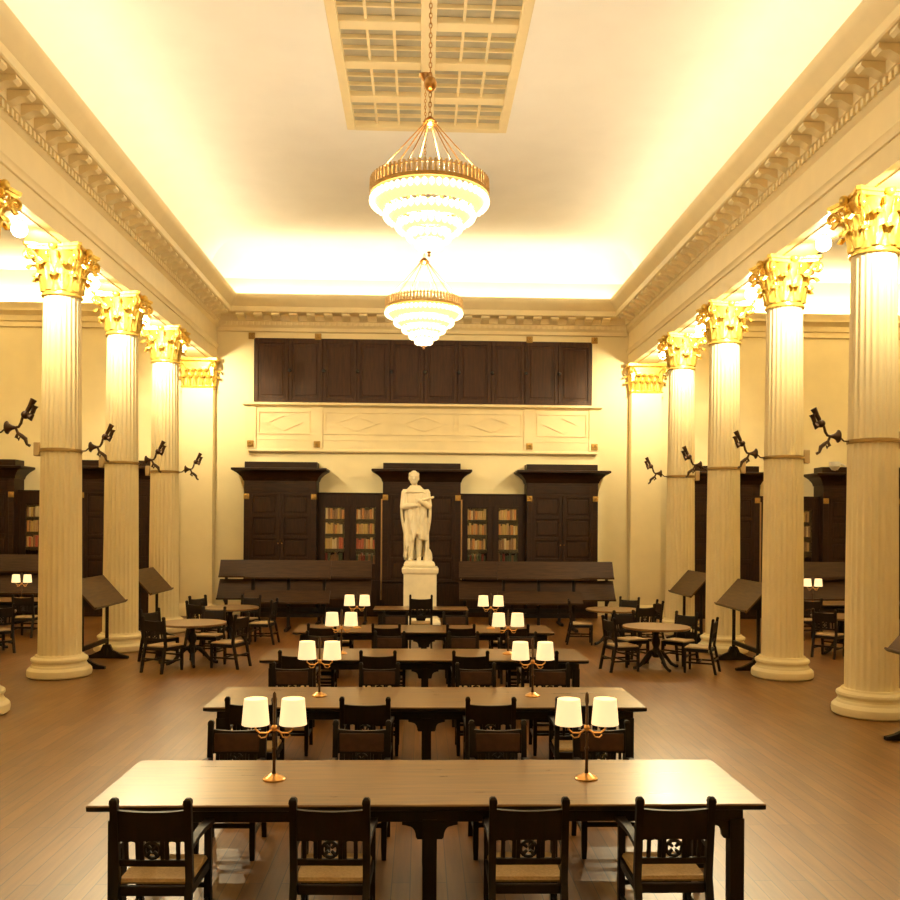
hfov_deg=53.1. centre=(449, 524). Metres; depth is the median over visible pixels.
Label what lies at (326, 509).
book
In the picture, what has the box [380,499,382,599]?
ladder rail
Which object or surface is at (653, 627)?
round table
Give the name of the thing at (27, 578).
table lamp
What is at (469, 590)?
rack
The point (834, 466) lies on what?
security camera
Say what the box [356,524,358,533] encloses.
book
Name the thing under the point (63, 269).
fluted column
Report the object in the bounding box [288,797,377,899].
armchair
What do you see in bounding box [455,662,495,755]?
armchair
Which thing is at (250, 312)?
crown molding
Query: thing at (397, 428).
parapet
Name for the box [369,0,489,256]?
chandelier
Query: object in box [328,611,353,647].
armchair
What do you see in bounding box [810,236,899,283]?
ceiling
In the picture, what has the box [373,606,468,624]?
table
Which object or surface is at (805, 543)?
book
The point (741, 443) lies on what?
wall sconce
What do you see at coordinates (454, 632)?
armchair
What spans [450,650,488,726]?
armchair
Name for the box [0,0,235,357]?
entablature
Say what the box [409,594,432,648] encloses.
armchair
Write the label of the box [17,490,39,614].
bookcase
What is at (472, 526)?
book
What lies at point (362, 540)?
book
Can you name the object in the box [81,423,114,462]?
wall sconce
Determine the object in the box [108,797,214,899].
armchair
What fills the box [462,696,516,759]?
armchair
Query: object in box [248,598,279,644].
chair
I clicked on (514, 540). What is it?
book
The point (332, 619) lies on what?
table lamp
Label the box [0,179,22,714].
fluted column
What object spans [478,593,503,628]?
table lamp
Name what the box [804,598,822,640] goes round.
armchair
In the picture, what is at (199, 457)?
wall sconce
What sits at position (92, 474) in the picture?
press
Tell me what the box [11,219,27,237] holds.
lamp
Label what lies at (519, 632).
armchair
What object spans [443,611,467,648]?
armchair
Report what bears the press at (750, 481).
on the floor
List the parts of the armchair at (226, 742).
leg, leg, backrest, leg, leg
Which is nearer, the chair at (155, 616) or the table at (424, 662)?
the table at (424, 662)
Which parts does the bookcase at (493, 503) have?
door, shelf, door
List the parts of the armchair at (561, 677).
leg, leg, backrest, leg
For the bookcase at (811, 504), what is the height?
3.400 m
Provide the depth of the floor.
9.66 m
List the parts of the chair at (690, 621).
leg, seat frame, seat, leg, backrest, leg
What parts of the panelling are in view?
panel, panel, panel, panel, panel, panel, panel, panel, panel, panel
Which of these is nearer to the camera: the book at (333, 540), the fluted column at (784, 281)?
the fluted column at (784, 281)
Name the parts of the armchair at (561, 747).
leg, armrest, leg, seat, seat frame, backrest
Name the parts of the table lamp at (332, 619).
lamp shade, stem, lamp shade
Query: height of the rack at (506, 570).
1.660 m
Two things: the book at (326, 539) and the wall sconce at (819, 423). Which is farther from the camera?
the book at (326, 539)
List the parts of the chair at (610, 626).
leg, backrest, leg, seat frame, seat, leg, leg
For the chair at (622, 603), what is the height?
0.957 m
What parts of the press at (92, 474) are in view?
cupboard door, door, cornice, door, cupboard door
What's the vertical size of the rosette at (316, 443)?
0.180 m
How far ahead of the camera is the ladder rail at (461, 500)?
24.60 m
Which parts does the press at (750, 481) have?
cupboard door, door, cornice, door, cupboard door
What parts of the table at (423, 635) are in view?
edge moulding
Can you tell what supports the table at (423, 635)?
on the floor
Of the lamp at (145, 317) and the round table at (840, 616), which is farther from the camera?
the lamp at (145, 317)
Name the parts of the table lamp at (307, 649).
lamp shade, stem, arm, lamp shade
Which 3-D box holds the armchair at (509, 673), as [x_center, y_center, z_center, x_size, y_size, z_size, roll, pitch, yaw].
[1.069,2.079,13.261,0.490,0.957,0.571,0,0,-1]
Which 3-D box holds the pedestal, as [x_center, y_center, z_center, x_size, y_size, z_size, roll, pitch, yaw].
[-0.741,1.795,22.188,1.000,1.500,1.000,0,0,-2]
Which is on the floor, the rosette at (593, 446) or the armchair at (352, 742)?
the armchair at (352, 742)
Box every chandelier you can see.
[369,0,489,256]
[384,72,462,349]
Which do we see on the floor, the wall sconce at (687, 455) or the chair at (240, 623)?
the chair at (240, 623)
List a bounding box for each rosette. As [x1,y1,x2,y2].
[247,440,253,446]
[249,332,254,338]
[314,441,319,447]
[315,333,320,339]
[526,336,532,342]
[526,443,532,449]
[591,337,597,343]
[591,444,597,449]
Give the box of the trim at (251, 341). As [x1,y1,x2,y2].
[249,334,596,405]
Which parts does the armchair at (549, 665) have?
leg, leg, seat, backrest, leg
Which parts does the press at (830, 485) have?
door, cornice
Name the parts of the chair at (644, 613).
leg, backrest, leg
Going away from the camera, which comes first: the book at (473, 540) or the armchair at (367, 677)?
the armchair at (367, 677)
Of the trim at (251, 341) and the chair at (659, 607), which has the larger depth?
the trim at (251, 341)
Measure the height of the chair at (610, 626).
0.957 m
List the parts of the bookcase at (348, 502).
door, shelf, door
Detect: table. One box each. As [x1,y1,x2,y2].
[0,597,37,606]
[86,760,765,899]
[166,619,226,667]
[203,687,646,759]
[205,605,258,642]
[259,648,588,686]
[292,624,553,648]
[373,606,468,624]
[586,606,635,644]
[622,622,690,671]
[806,601,899,610]
[810,613,844,653]
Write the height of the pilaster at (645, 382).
7.050 m
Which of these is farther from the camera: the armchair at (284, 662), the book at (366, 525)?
the book at (366, 525)
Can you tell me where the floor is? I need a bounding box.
[0,615,899,899]
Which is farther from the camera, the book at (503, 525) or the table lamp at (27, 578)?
the book at (503, 525)
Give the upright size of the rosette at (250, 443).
0.180 m
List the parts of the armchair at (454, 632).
leg, backrest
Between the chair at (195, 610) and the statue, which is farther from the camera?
the statue
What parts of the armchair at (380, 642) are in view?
leg, backrest, leg, leg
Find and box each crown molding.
[0,301,141,328]
[218,293,626,336]
[705,313,899,339]
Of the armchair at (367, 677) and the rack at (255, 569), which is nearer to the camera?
the armchair at (367, 677)
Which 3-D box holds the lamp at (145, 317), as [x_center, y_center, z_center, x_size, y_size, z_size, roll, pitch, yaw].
[-6.614,-4.403,19.441,0.230,0.250,0.226,0,0,-2]
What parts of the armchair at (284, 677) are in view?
leg, backrest, leg, leg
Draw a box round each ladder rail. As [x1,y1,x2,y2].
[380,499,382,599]
[460,500,461,579]
[759,502,760,581]
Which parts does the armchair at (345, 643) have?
seat frame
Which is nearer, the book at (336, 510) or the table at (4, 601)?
the table at (4, 601)
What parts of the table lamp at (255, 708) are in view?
lamp shade, stem, arm, lamp shade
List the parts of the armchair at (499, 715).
leg, leg, seat frame, backrest, leg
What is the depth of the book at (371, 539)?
24.81 m
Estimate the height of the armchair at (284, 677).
0.957 m
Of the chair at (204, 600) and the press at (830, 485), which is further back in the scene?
the press at (830, 485)
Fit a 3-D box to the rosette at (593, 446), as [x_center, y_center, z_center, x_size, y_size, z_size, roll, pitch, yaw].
[4.043,-2.161,25.145,0.180,0.180,0.064,0,0,-2]
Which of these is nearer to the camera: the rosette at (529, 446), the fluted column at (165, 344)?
the fluted column at (165, 344)
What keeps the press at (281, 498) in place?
on the floor
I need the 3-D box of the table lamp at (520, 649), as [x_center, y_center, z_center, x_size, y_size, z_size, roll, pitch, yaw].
[0.865,1.489,9.413,0.452,0.615,0.192,0,0,-1]
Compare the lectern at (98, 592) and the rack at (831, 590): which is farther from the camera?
the rack at (831, 590)
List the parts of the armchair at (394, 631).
leg, backrest, leg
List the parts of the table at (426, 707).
leg, edge moulding, leg, leg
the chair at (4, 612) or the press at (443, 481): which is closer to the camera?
the chair at (4, 612)
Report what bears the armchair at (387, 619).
on the floor
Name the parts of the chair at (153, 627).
leg, backrest, leg, seat frame, seat, leg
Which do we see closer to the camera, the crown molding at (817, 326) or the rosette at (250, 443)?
the rosette at (250, 443)
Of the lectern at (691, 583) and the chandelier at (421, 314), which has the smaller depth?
the chandelier at (421, 314)
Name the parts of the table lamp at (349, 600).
lamp shade, stem, lamp shade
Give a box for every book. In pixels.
[33,520,38,531]
[35,535,38,546]
[325,508,327,518]
[325,538,327,548]
[332,539,334,548]
[335,509,337,518]
[341,538,343,548]
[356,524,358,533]
[356,538,358,548]
[361,539,363,548]
[365,524,367,533]
[370,537,372,548]
[467,538,469,548]
[471,525,473,534]
[472,539,474,548]
[479,524,481,534]
[502,524,504,534]
[513,539,515,549]
[804,542,806,551]
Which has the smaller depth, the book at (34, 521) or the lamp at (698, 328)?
the lamp at (698, 328)
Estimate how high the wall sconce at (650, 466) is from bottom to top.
0.655 m
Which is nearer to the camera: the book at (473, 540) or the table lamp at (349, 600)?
the table lamp at (349, 600)
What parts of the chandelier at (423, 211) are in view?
suspension rod, suspension rod, suspension rod, suspension rod, lamp shade, chain, suspension rod, suspension rod, suspension rod, suspension rod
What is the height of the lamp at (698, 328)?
0.250 m
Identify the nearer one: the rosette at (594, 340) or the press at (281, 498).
the press at (281, 498)
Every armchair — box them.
[10,594,37,637]
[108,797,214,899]
[193,720,266,860]
[224,696,284,759]
[269,662,312,755]
[278,650,318,726]
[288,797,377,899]
[305,630,337,686]
[307,623,339,677]
[325,720,391,860]
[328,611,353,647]
[339,696,394,759]
[359,650,396,726]
[359,662,399,755]
[371,623,400,677]
[374,631,405,686]
[383,611,407,648]
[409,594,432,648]
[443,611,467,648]
[444,624,475,683]
[447,631,478,686]
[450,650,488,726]
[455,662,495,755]
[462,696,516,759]
[468,720,533,859]
[482,796,569,899]
[489,611,513,648]
[497,624,529,683]
[505,631,536,686]
[516,651,558,686]
[529,662,569,755]
[548,697,604,759]
[571,720,642,858]
[616,796,716,899]
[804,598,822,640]
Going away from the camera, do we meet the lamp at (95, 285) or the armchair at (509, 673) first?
the armchair at (509, 673)
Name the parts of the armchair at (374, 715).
leg, backrest, seat frame, leg, leg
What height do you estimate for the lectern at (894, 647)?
1.544 m
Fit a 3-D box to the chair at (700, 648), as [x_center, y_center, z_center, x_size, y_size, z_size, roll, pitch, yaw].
[4.413,2.103,15.721,0.562,0.957,0.474,0,0,26]
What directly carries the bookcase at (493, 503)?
on the floor
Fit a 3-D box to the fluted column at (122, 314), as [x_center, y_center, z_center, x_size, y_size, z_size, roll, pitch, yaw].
[-6.543,-1.034,17.933,1.044,7.074,1.044,0,0,-2]
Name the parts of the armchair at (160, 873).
leg, leg, backrest, seat, seat frame, leg, armrest, leg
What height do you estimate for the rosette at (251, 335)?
0.180 m
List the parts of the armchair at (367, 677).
leg, backrest, leg, leg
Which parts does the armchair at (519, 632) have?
leg, leg, backrest, leg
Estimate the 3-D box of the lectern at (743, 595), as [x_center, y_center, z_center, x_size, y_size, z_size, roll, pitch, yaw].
[5.439,1.817,16.559,0.800,1.544,1.640,0,0,-2]
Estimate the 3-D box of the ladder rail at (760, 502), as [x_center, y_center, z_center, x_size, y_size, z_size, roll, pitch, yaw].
[8.582,0.757,24.898,0.042,2.750,0.044,0,0,-2]
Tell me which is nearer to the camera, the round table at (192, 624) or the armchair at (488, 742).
the armchair at (488, 742)
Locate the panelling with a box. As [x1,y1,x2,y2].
[254,338,591,405]
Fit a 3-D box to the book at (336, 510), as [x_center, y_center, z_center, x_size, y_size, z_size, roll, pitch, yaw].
[-3.140,-0.292,24.869,0.068,0.280,0.198,0,0,-2]
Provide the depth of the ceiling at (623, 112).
17.09 m
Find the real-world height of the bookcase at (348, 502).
3.400 m
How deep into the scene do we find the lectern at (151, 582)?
19.33 m
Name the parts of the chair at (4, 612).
leg, seat frame, seat, backrest, leg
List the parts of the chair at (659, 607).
leg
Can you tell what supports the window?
attached to the ceiling at (623, 112)
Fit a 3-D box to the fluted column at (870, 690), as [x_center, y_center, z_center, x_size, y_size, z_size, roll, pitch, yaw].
[5.775,-0.945,12.298,1.044,7.074,1.044,0,0,-2]
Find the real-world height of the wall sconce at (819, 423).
0.655 m
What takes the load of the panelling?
attached to the wall
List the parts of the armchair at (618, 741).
leg, leg, backrest, leg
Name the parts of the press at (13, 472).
door, cornice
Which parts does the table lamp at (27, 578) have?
lamp shade, lamp shade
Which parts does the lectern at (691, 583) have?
post, post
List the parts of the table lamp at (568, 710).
lamp shade, stem, arm, lamp shade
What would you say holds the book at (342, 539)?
on the bookcase at (348, 502)
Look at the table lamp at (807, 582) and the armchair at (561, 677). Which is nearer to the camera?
the armchair at (561, 677)
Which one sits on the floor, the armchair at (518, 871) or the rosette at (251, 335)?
the armchair at (518, 871)
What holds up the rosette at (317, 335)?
attached to the wall
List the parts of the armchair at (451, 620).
leg, backrest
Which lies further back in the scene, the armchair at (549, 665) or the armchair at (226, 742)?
the armchair at (549, 665)
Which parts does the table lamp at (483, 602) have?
lamp shade, stem, lamp shade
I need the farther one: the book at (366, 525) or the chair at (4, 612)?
the book at (366, 525)
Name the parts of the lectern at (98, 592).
post, post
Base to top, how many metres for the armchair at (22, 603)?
0.957 m
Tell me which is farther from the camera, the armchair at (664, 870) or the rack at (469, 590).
the rack at (469, 590)
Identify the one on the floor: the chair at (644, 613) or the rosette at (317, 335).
the chair at (644, 613)
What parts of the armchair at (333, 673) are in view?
backrest, seat frame, leg, leg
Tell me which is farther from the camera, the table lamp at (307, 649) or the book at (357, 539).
the book at (357, 539)
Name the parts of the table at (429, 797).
leg, leg, edge moulding, leg, leg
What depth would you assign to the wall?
25.19 m
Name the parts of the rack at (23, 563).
rail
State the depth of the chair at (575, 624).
19.15 m
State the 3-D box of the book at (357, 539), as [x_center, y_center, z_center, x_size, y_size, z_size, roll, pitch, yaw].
[-2.559,0.530,24.895,0.062,0.282,0.216,0,0,-2]
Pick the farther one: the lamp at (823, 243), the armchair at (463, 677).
the lamp at (823, 243)
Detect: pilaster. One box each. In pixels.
[179,357,221,615]
[624,363,667,617]
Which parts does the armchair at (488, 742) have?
leg, leg, backrest, leg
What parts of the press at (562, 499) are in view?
cupboard door, door, cornice, door, cupboard door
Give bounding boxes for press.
[0,459,34,615]
[82,460,150,616]
[231,461,329,616]
[371,463,471,617]
[514,464,610,617]
[695,466,763,618]
[804,467,899,619]
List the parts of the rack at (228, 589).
rail, post, post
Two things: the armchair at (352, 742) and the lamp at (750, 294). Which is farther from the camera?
the lamp at (750, 294)
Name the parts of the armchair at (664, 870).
leg, armrest, leg, seat frame, seat, backrest, leg, leg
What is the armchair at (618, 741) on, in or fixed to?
on the floor
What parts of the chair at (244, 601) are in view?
leg, seat, leg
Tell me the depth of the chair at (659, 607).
19.16 m
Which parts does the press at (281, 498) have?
door, cupboard door, cornice, door, cupboard door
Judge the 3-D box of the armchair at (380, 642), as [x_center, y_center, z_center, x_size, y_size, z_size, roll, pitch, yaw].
[-0.890,2.065,13.196,0.490,0.957,0.571,0,0,-3]
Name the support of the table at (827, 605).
on the floor
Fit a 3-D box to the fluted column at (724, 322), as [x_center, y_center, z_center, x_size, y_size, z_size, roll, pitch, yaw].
[5.575,-0.947,18.334,1.044,7.074,1.044,0,0,-2]
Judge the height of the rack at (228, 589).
1.610 m
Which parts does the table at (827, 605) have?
edge moulding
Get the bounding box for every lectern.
[82,575,128,668]
[139,567,174,644]
[666,570,705,642]
[714,579,761,670]
[884,634,899,740]
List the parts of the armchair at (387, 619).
backrest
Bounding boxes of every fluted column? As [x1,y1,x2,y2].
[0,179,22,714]
[22,241,100,679]
[91,290,152,652]
[140,325,190,633]
[657,332,706,634]
[695,299,755,654]
[748,254,823,680]
[826,184,899,721]
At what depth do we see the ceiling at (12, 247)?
23.28 m
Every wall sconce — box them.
[0,398,37,446]
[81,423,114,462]
[138,441,166,472]
[179,453,202,479]
[644,457,666,483]
[681,446,707,477]
[732,430,763,468]
[809,407,848,454]
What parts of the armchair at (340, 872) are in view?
leg, leg, backrest, seat, seat frame, leg, leg, armrest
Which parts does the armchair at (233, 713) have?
leg, backrest, seat frame, seat, leg, leg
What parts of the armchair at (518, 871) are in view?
armrest, leg, leg, seat frame, seat, backrest, leg, leg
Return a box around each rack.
[0,554,38,623]
[216,560,371,625]
[244,560,330,631]
[459,561,615,626]
[497,561,583,632]
[804,562,899,626]
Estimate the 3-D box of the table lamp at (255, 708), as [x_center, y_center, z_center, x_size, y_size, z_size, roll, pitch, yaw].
[-1.227,1.474,6.286,0.452,0.615,0.192,0,0,-2]
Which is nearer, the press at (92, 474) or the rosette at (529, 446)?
the press at (92, 474)
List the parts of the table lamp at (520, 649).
lamp shade, stem, arm, lamp shade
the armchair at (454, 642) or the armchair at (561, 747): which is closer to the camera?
the armchair at (561, 747)
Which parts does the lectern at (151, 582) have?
post, post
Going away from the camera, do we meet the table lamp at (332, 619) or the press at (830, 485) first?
the table lamp at (332, 619)
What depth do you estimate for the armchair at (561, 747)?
8.39 m
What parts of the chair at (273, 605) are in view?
leg, leg, seat, seat frame, leg, backrest, leg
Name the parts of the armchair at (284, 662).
leg, backrest, leg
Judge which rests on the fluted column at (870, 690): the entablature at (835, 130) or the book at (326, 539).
the entablature at (835, 130)
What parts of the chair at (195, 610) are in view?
leg, backrest, leg, seat frame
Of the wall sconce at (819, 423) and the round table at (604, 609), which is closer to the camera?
the wall sconce at (819, 423)
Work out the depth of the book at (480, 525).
24.91 m
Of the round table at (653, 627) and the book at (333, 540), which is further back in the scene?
the book at (333, 540)
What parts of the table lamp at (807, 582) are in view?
lamp shade, lamp shade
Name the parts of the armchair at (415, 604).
leg, seat, backrest, leg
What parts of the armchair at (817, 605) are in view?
seat frame, backrest, leg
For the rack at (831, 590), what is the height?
1.640 m
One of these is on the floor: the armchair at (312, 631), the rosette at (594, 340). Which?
the armchair at (312, 631)
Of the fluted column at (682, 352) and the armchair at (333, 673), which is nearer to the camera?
the armchair at (333, 673)
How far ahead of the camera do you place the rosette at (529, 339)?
25.20 m
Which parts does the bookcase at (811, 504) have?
door, door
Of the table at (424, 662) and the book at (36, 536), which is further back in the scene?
the book at (36, 536)
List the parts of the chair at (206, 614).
leg, seat, seat frame, backrest, leg, leg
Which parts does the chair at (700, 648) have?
leg, leg, seat, seat frame, leg, backrest, leg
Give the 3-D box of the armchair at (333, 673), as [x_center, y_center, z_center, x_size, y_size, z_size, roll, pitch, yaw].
[-1.904,2.058,13.162,0.490,0.957,0.571,0,0,-2]
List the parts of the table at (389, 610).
leg, edge moulding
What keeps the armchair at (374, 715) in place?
on the floor
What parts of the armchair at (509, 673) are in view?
leg, leg, seat frame, backrest, leg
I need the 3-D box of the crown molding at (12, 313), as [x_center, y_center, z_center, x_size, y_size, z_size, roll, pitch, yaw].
[-11.215,-5.751,24.691,8.180,0.640,0.280,0,0,-2]
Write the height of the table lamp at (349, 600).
0.615 m
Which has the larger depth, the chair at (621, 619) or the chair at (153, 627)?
the chair at (621, 619)
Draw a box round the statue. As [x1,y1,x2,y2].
[400,471,434,566]
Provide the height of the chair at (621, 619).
0.957 m
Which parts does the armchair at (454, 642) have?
leg, leg, backrest, leg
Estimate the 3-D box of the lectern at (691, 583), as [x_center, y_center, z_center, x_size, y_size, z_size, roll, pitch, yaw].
[5.332,1.816,19.788,0.800,1.544,1.640,0,0,-2]
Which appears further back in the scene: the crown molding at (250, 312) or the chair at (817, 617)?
the crown molding at (250, 312)
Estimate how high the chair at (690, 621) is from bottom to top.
0.957 m
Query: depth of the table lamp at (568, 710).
6.30 m
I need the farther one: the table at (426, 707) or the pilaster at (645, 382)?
the pilaster at (645, 382)
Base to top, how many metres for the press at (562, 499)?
4.220 m
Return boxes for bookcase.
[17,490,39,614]
[317,492,382,616]
[460,494,525,616]
[760,496,819,617]
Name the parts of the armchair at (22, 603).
leg, leg, backrest, seat frame, seat, leg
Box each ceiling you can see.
[0,227,35,268]
[3,0,862,283]
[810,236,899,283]
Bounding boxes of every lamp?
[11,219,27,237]
[11,573,31,597]
[87,275,99,289]
[142,315,148,325]
[242,691,306,782]
[298,637,340,696]
[325,609,357,653]
[344,593,369,628]
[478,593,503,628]
[492,610,523,654]
[511,638,553,697]
[555,692,618,781]
[695,323,705,333]
[745,286,757,299]
[804,577,822,600]
[815,234,831,251]
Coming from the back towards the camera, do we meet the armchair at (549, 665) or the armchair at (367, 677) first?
the armchair at (549, 665)
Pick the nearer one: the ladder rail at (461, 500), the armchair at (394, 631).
the armchair at (394, 631)
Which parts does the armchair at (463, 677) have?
leg, leg, backrest, leg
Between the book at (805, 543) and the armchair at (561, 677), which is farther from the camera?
the book at (805, 543)
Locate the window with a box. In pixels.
[324,0,534,132]
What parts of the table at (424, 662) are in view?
leg, edge moulding, leg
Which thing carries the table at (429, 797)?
on the floor
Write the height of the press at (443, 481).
4.220 m
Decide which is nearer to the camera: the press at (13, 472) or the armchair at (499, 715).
the armchair at (499, 715)
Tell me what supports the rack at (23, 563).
on the floor
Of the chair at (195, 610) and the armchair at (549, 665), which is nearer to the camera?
the armchair at (549, 665)
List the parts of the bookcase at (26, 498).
door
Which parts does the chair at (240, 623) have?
leg, leg, seat, seat frame, leg, backrest, leg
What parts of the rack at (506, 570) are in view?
post, rail, post, post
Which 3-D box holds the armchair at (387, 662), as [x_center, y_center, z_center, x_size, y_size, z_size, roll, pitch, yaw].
[-0.919,2.065,11.563,0.490,0.957,0.571,0,0,-2]
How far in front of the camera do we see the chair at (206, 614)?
17.10 m
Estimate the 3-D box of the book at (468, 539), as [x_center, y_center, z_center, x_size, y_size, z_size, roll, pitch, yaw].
[0.514,0.540,24.987,0.070,0.307,0.190,0,0,-2]
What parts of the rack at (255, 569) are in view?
post, rail, post, post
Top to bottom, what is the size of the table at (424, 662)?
0.760 m
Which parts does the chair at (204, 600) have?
leg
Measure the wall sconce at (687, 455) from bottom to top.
0.655 m
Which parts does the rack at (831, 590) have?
rail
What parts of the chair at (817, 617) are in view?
leg, leg, backrest, seat frame, seat, leg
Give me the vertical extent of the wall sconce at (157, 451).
0.655 m
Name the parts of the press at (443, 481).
cupboard door, door, cornice, door, cupboard door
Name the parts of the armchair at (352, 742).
leg, backrest, leg, leg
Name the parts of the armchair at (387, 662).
leg, backrest, leg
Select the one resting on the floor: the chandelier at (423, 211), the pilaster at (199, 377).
the pilaster at (199, 377)
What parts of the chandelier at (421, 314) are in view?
suspension rod, suspension rod, lamp shade, chain, suspension rod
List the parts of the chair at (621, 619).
leg, backrest, seat frame, seat, leg, leg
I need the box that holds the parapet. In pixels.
[242,402,602,454]
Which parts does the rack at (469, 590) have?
rail, post, post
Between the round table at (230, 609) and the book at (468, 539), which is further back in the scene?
the book at (468, 539)
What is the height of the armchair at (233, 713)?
0.957 m
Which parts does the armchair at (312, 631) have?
backrest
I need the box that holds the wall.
[0,269,899,615]
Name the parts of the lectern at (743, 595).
post, post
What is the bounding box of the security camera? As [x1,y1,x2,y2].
[829,462,845,470]
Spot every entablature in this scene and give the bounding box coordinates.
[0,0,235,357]
[611,0,899,363]
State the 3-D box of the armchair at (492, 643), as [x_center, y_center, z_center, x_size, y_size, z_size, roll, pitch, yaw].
[0.953,2.078,16.314,0.490,0.957,0.571,0,0,-2]
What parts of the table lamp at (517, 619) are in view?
lamp shade, stem, arm, lamp shade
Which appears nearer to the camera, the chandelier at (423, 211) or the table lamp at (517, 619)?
the chandelier at (423, 211)
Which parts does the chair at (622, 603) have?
leg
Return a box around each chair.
[0,603,15,652]
[137,607,178,663]
[139,616,183,674]
[184,600,219,646]
[187,595,220,639]
[196,606,226,659]
[210,612,251,669]
[233,594,261,638]
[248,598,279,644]
[565,598,592,644]
[599,615,639,672]
[611,609,648,664]
[612,596,639,640]
[622,604,655,647]
[641,599,665,645]
[661,610,698,666]
[683,617,720,674]
[811,608,843,659]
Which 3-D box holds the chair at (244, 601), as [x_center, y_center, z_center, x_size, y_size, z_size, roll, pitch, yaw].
[-4.491,2.039,19.898,0.474,0.957,0.562,0,0,13]
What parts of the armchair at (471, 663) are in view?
leg, backrest, leg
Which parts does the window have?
pane, pane, pane, pane, pane, pane, pane, pane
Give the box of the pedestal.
[402,566,440,624]

